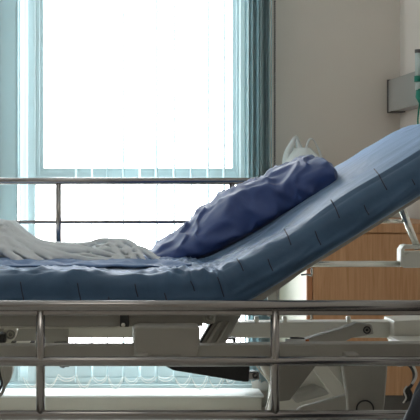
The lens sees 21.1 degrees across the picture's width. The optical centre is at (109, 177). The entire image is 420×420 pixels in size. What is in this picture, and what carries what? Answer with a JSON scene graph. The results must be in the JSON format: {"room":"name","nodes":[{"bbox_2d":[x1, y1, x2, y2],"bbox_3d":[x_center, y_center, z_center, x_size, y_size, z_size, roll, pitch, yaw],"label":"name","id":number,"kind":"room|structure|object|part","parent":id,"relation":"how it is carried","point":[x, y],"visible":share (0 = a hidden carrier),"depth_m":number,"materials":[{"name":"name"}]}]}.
{"room":"hospital room","nodes":[
{"label":"hospital room","id":0,"kind":"room"},
{"bbox_2d":[251,0,399,389],"bbox_3d":[-0.501,-0.275,5.500,3.798,2.750,0.200,0,0,0],"label":"wall","id":1,"kind":"structure","parent":0,"point":[335,61],"depth_m":5.40,"materials":[{"name":"paint"}]},
{"bbox_2d":[0,0,27,177],"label":"curtain","id":2,"kind":"object","parent":1,"relation":"attached to","point":[8,8],"depth_m":5.29,"materials":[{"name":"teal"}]},
{"bbox_2d":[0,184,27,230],"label":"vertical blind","id":3,"kind":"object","parent":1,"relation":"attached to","point":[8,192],"depth_m":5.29,"materials":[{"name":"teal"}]},
{"bbox_2d":[122,0,124,177],"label":"vertical blind","id":4,"kind":"object","parent":1,"relation":"attached to","point":[123,1],"depth_m":5.28,"materials":[{"name":"grey fabric"}]},
{"bbox_2d":[0,0,251,387],"bbox_3d":[-0.507,-0.164,5.455,2.386,2.372,0.090,0,0,0],"label":"window","id":5,"kind":"structure","parent":1,"relation":"in","point":[36,169],"depth_m":5.44,"materials":[{"name":"grey glass"}]},
{"bbox_3d":[-1.034,-0.650,5.470,1.232,1.280,0.050,0,0,0],"label":"sash","id":6,"kind":"part","parent":5,"relation":"part of","materials":[{"name":"grey"}]},
{"bbox_3d":[0.136,-0.650,5.470,0.998,1.280,0.050,0,0,0],"label":"sash","id":7,"kind":"part","parent":5,"relation":"part of","materials":[{"name":"grey"}]},
{"bbox_2d":[0,388,263,409],"bbox_3d":[-0.641,1.057,5.325,2.718,0.086,0.210,0,0,0],"label":"window sill","id":8,"kind":"structure","parent":1,"relation":"attached to","point":[12,398],"depth_m":5.24,"materials":[{"name":"beige paint"}]},
{"bbox_3d":[-0.641,1.019,5.325,2.718,0.010,0.210,0,0,0],"label":"sill","id":9,"kind":"part","parent":8,"relation":"part of","materials":[{"name":"tile"}]},
{"bbox_2d":[45,366,234,389],"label":"vertical blind","id":10,"kind":"object","parent":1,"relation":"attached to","point":[156,376],"depth_m":5.28,"materials":[{"name":"grey"}]},
{"bbox_3d":[0.094,0.968,5.346,1.011,0.063,0.003,0,0,0],"label":"chain","id":11,"kind":"part","parent":10,"relation":"part of","materials":[{"name":"white"}]},
{"bbox_3d":[0.094,0.968,5.274,1.011,0.063,0.003,0,0,0],"label":"chain","id":12,"kind":"part","parent":10,"relation":"part of","materials":[{"name":"white plastic"}]},
{"bbox_2d":[155,0,157,177],"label":"vertical blind","id":13,"kind":"object","parent":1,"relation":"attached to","point":[156,1],"depth_m":5.29,"materials":[{"name":"grey"}]},
{"bbox_2d":[240,0,275,177],"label":"curtain","id":14,"kind":"object","parent":1,"relation":"attached to","point":[259,88],"depth_m":5.32,"materials":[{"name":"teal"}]},
{"bbox_3d":[0.788,-0.591,5.364,0.008,1.592,0.028,0,0,18],"label":"bead chain","id":15,"kind":"part","parent":14,"relation":"part of","materials":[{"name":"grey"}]},
{"bbox_2d":[260,390,267,406],"bbox_3d":[1.058,1.060,5.393,0.680,0.080,0.015,0,0,0],"label":"baseboard","id":16,"kind":"structure","parent":1,"relation":"attached to","point":[264,392],"depth_m":5.38,"materials":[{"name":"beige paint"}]},
{"bbox_2d":[400,0,419,218],"bbox_3d":[1.473,-0.275,2.050,0.150,2.750,7.300,0,0,0],"label":"wall","id":17,"kind":"structure","parent":0,"point":[409,9],"depth_m":5.23,"materials":[{"name":"white paint"}]},
{"bbox_2d":[387,71,418,112],"bbox_3d":[1.363,-0.391,4.438,0.069,0.160,1.876,0,0,0],"label":"wall panel","id":18,"kind":"object","parent":17,"relation":"attached to","point":[401,92],"depth_m":5.12,"materials":[{"name":"grey"}]},
{"bbox_2d":[414,49,419,123],"bbox_3d":[1.317,-0.333,4.720,0.070,0.417,0.037,0,0,0],"label":"oxygen flowmeter","id":19,"kind":"object","parent":18,"relation":"attached to","point":[417,51],"visible":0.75,"depth_m":4.71,"materials":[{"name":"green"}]},
{"bbox_3d":[-0.501,1.150,2.050,3.798,0.100,7.300,0,0,0],"label":"floor","id":20,"kind":"structure","parent":0,"visible":0},
{"bbox_2d":[0,178,419,419],"bbox_3d":[0.026,0.518,3.074,1.952,1.164,0.974,0,0,0],"label":"hospital bed","id":21,"kind":"object","parent":20,"relation":"on","point":[327,376],"visible":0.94,"depth_m":2.65,"materials":[{"name":"silver metal"}]},
{"bbox_3d":[-0.293,0.558,3.220,0.031,0.077,0.040,0,0,0],"label":"lever arm","id":22,"kind":"part","parent":21,"relation":"part of","materials":[{"name":"metal"}]},
{"bbox_3d":[-0.308,0.461,3.270,0.374,0.055,0.020,0,0,0],"label":"link plate","id":23,"kind":"part","parent":21,"relation":"part of","materials":[{"name":"metal"}]},
{"bbox_3d":[-0.161,0.433,2.600,0.021,0.255,0.020,0,0,0],"label":"rail post","id":24,"kind":"part","parent":21,"relation":"part of","materials":[{"name":"silver metal"}]},
{"bbox_3d":[-0.163,0.148,3.550,0.018,0.264,0.018,0,0,0],"label":"rail post","id":25,"kind":"part","parent":21,"relation":"part of","materials":[{"name":"silver metal"}]},
{"bbox_3d":[-0.130,0.009,3.550,1.460,0.021,0.021,0,0,0],"label":"rail","id":26,"kind":"part","parent":21,"relation":"part of","materials":[{"name":"silver metal"}]},
{"bbox_3d":[0.075,0.420,2.630,0.030,0.021,0.060,0,0,0],"label":"rail mount","id":27,"kind":"part","parent":21,"relation":"part of","materials":[{"name":"grey metal"}]},
{"bbox_2d":[0,124,419,299],"bbox_3d":[0.004,0.087,3.091,1.868,0.481,0.849,0,0,0],"label":"mattress","id":28,"kind":"object","parent":21,"relation":"on","point":[383,177],"visible":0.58,"depth_m":2.69,"materials":[{"name":"fabric"}]},
{"bbox_2d":[0,254,191,267],"bbox_3d":[-0.270,0.223,3.156,0.963,0.020,0.609,0,0,0],"label":"sheet","id":29,"kind":"object","parent":28,"relation":"on","point":[127,262],"visible":0.41,"depth_m":2.92,"materials":[{"name":"blue fabric"}]},
{"bbox_2d":[0,219,159,259],"bbox_3d":[-0.253,0.175,3.179,0.817,0.132,0.402,0,0,0],"label":"blanket","id":30,"kind":"object","parent":29,"relation":"on","point":[16,243],"visible":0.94,"depth_m":3.05,"materials":[{"name":"fabric"}]},
{"bbox_2d":[150,154,337,258],"bbox_3d":[0.365,0.082,3.225,0.533,0.302,0.427,0,0,0],"label":"pillow","id":31,"kind":"object","parent":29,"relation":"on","point":[236,212],"visible":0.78,"depth_m":3.07,"materials":[{"name":"fabric"}]},
{"bbox_3d":[0.000,0.297,2.600,1.720,0.027,0.027,0,0,0],"label":"rail","id":32,"kind":"part","parent":21,"relation":"part of","materials":[{"name":"silver metal"}]},
{"bbox_3d":[0.283,0.370,2.825,0.120,0.099,0.050,0,0,0],"label":"raising arm","id":33,"kind":"part","parent":21,"relation":"part of","materials":[{"name":"grey metal"}]},
{"bbox_3d":[0.405,0.565,2.980,0.053,0.158,0.004,0,0,0],"label":"wire rod","id":34,"kind":"part","parent":21,"relation":"part of","materials":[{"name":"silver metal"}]},
{"bbox_3d":[0.515,0.352,3.551,0.030,0.176,0.012,0,0,0],"label":"rail mount","id":35,"kind":"part","parent":21,"relation":"part of","materials":[{"name":"grey metal"}]},
{"bbox_3d":[0.383,0.433,2.600,0.021,0.255,0.020,0,0,0],"label":"rail post","id":36,"kind":"part","parent":21,"relation":"part of","materials":[{"name":"silver metal"}]},
{"bbox_3d":[0.450,0.497,2.750,0.116,0.103,0.020,0,0,0],"label":"gusset plate","id":37,"kind":"part","parent":21,"relation":"part of","materials":[{"name":"grey metal"}]},
{"bbox_2d":[285,337,308,341],"bbox_3d":[0.485,0.422,2.904,0.064,0.019,0.022,0,0,0],"label":"syringe","id":38,"kind":"object","parent":21,"relation":"on","point":[291,338],"visible":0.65,"depth_m":2.90,"materials":[{"name":"white"}]},
{"bbox_3d":[0.525,0.630,2.959,0.204,0.120,0.018,0,0,0],"label":"scissor arm","id":39,"kind":"part","parent":21,"relation":"part of","materials":[{"name":"metal"}]},
{"bbox_3d":[0.597,0.555,3.086,0.112,0.109,0.012,0,0,0],"label":"scissor arm","id":40,"kind":"part","parent":21,"relation":"part of","materials":[{"name":"grey metal"}]},
{"bbox_3d":[0.575,0.130,2.717,0.606,0.387,0.035,0,0,0],"label":"backrest frame","id":41,"kind":"part","parent":21,"relation":"part of","materials":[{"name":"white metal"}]},
{"bbox_3d":[0.585,0.409,2.965,0.219,0.056,0.030,0,0,0],"label":"link arm","id":42,"kind":"part","parent":21,"relation":"part of","materials":[{"name":"metal"}]},
{"bbox_3d":[0.565,0.420,2.630,0.030,0.021,0.060,0,0,0],"label":"rail mount","id":43,"kind":"part","parent":21,"relation":"part of","materials":[{"name":"grey metal"}]},
{"bbox_3d":[0.623,0.638,2.749,0.114,0.396,0.018,0,0,0],"label":"leg","id":44,"kind":"part","parent":21,"relation":"part of","materials":[{"name":"plastic"}]},
{"bbox_2d":[388,336,419,340],"bbox_3d":[0.868,0.469,3.000,0.124,0.025,0.500,0,0,0],"label":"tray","id":45,"kind":"object","parent":21,"relation":"on","point":[391,338],"depth_m":3.19,"materials":[{"name":"beige plastic"}]},
{"bbox_3d":[0.784,0.544,2.980,0.068,0.111,0.006,0,0,0],"label":"looped cord","id":46,"kind":"part","parent":21,"relation":"part of","materials":[{"name":"white plastic"}]},
{"bbox_3d":[0.797,0.546,3.000,0.043,0.115,0.009,0,0,0],"label":"looped cord","id":47,"kind":"part","parent":21,"relation":"part of","materials":[{"name":"grey rubber"}]},
{"bbox_2d":[279,217,419,409],"bbox_3d":[1.081,0.642,4.865,0.593,0.916,0.739,0,0,0],"label":"base cabinet","id":48,"kind":"object","parent":20,"relation":"on","point":[381,243],"visible":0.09,"depth_m":4.50,"materials":[{"name":"beige laminate"}]},
{"bbox_3d":[0.800,0.540,4.878,0.018,0.672,0.715,0,0,0],"label":"panel","id":49,"kind":"part","parent":48,"relation":"part of","materials":[{"name":"beige laminate"}]},
{"bbox_2d":[282,135,322,163],"bbox_3d":[0.897,-0.009,5.100,0.227,0.372,0.240,0,0,27],"label":"plastic bag","id":50,"kind":"object","parent":48,"relation":"on","point":[290,152],"visible":0.21,"depth_m":5.09,"materials":[{"name":"white plastic"}]},
{"bbox_3d":[0.845,-0.111,5.097,0.122,0.168,0.018,0,0,0],"label":"handle","id":51,"kind":"part","parent":50,"relation":"part of","materials":[{"name":"white plastic"}]},
{"bbox_3d":[0.931,-0.109,5.097,0.092,0.146,0.018,0,0,0],"label":"handle","id":52,"kind":"part","parent":50,"relation":"part of","materials":[{"name":"white plastic"}]},
{"bbox_3d":[0.802,0.548,4.510,0.022,0.656,0.020,0,0,0],"label":"edge trim","id":53,"kind":"part","parent":48,"relation":"part of","materials":[{"name":"brown wood"}]},
{"bbox_3d":[1.093,0.549,4.510,0.554,0.650,0.019,0,0,0],"label":"door","id":54,"kind":"part","parent":48,"relation":"part of","materials":[{"name":"brown wood"}]},
{"bbox_3d":[0.950,0.730,2.260,0.420,0.740,0.400,0,0,0],"label":"chair","id":55,"kind":"object","parent":20,"relation":"on","visible":0},
{"bbox_2d":[403,380,419,419],"bbox_3d":[0.878,0.550,2.436,0.662,0.500,0.164,0,0,0],"label":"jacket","id":56,"kind":"object","parent":55,"relation":"on","point":[413,412],"visible":1,"depth_m":2.41,"materials":[{"name":"fabric"}]}
]}

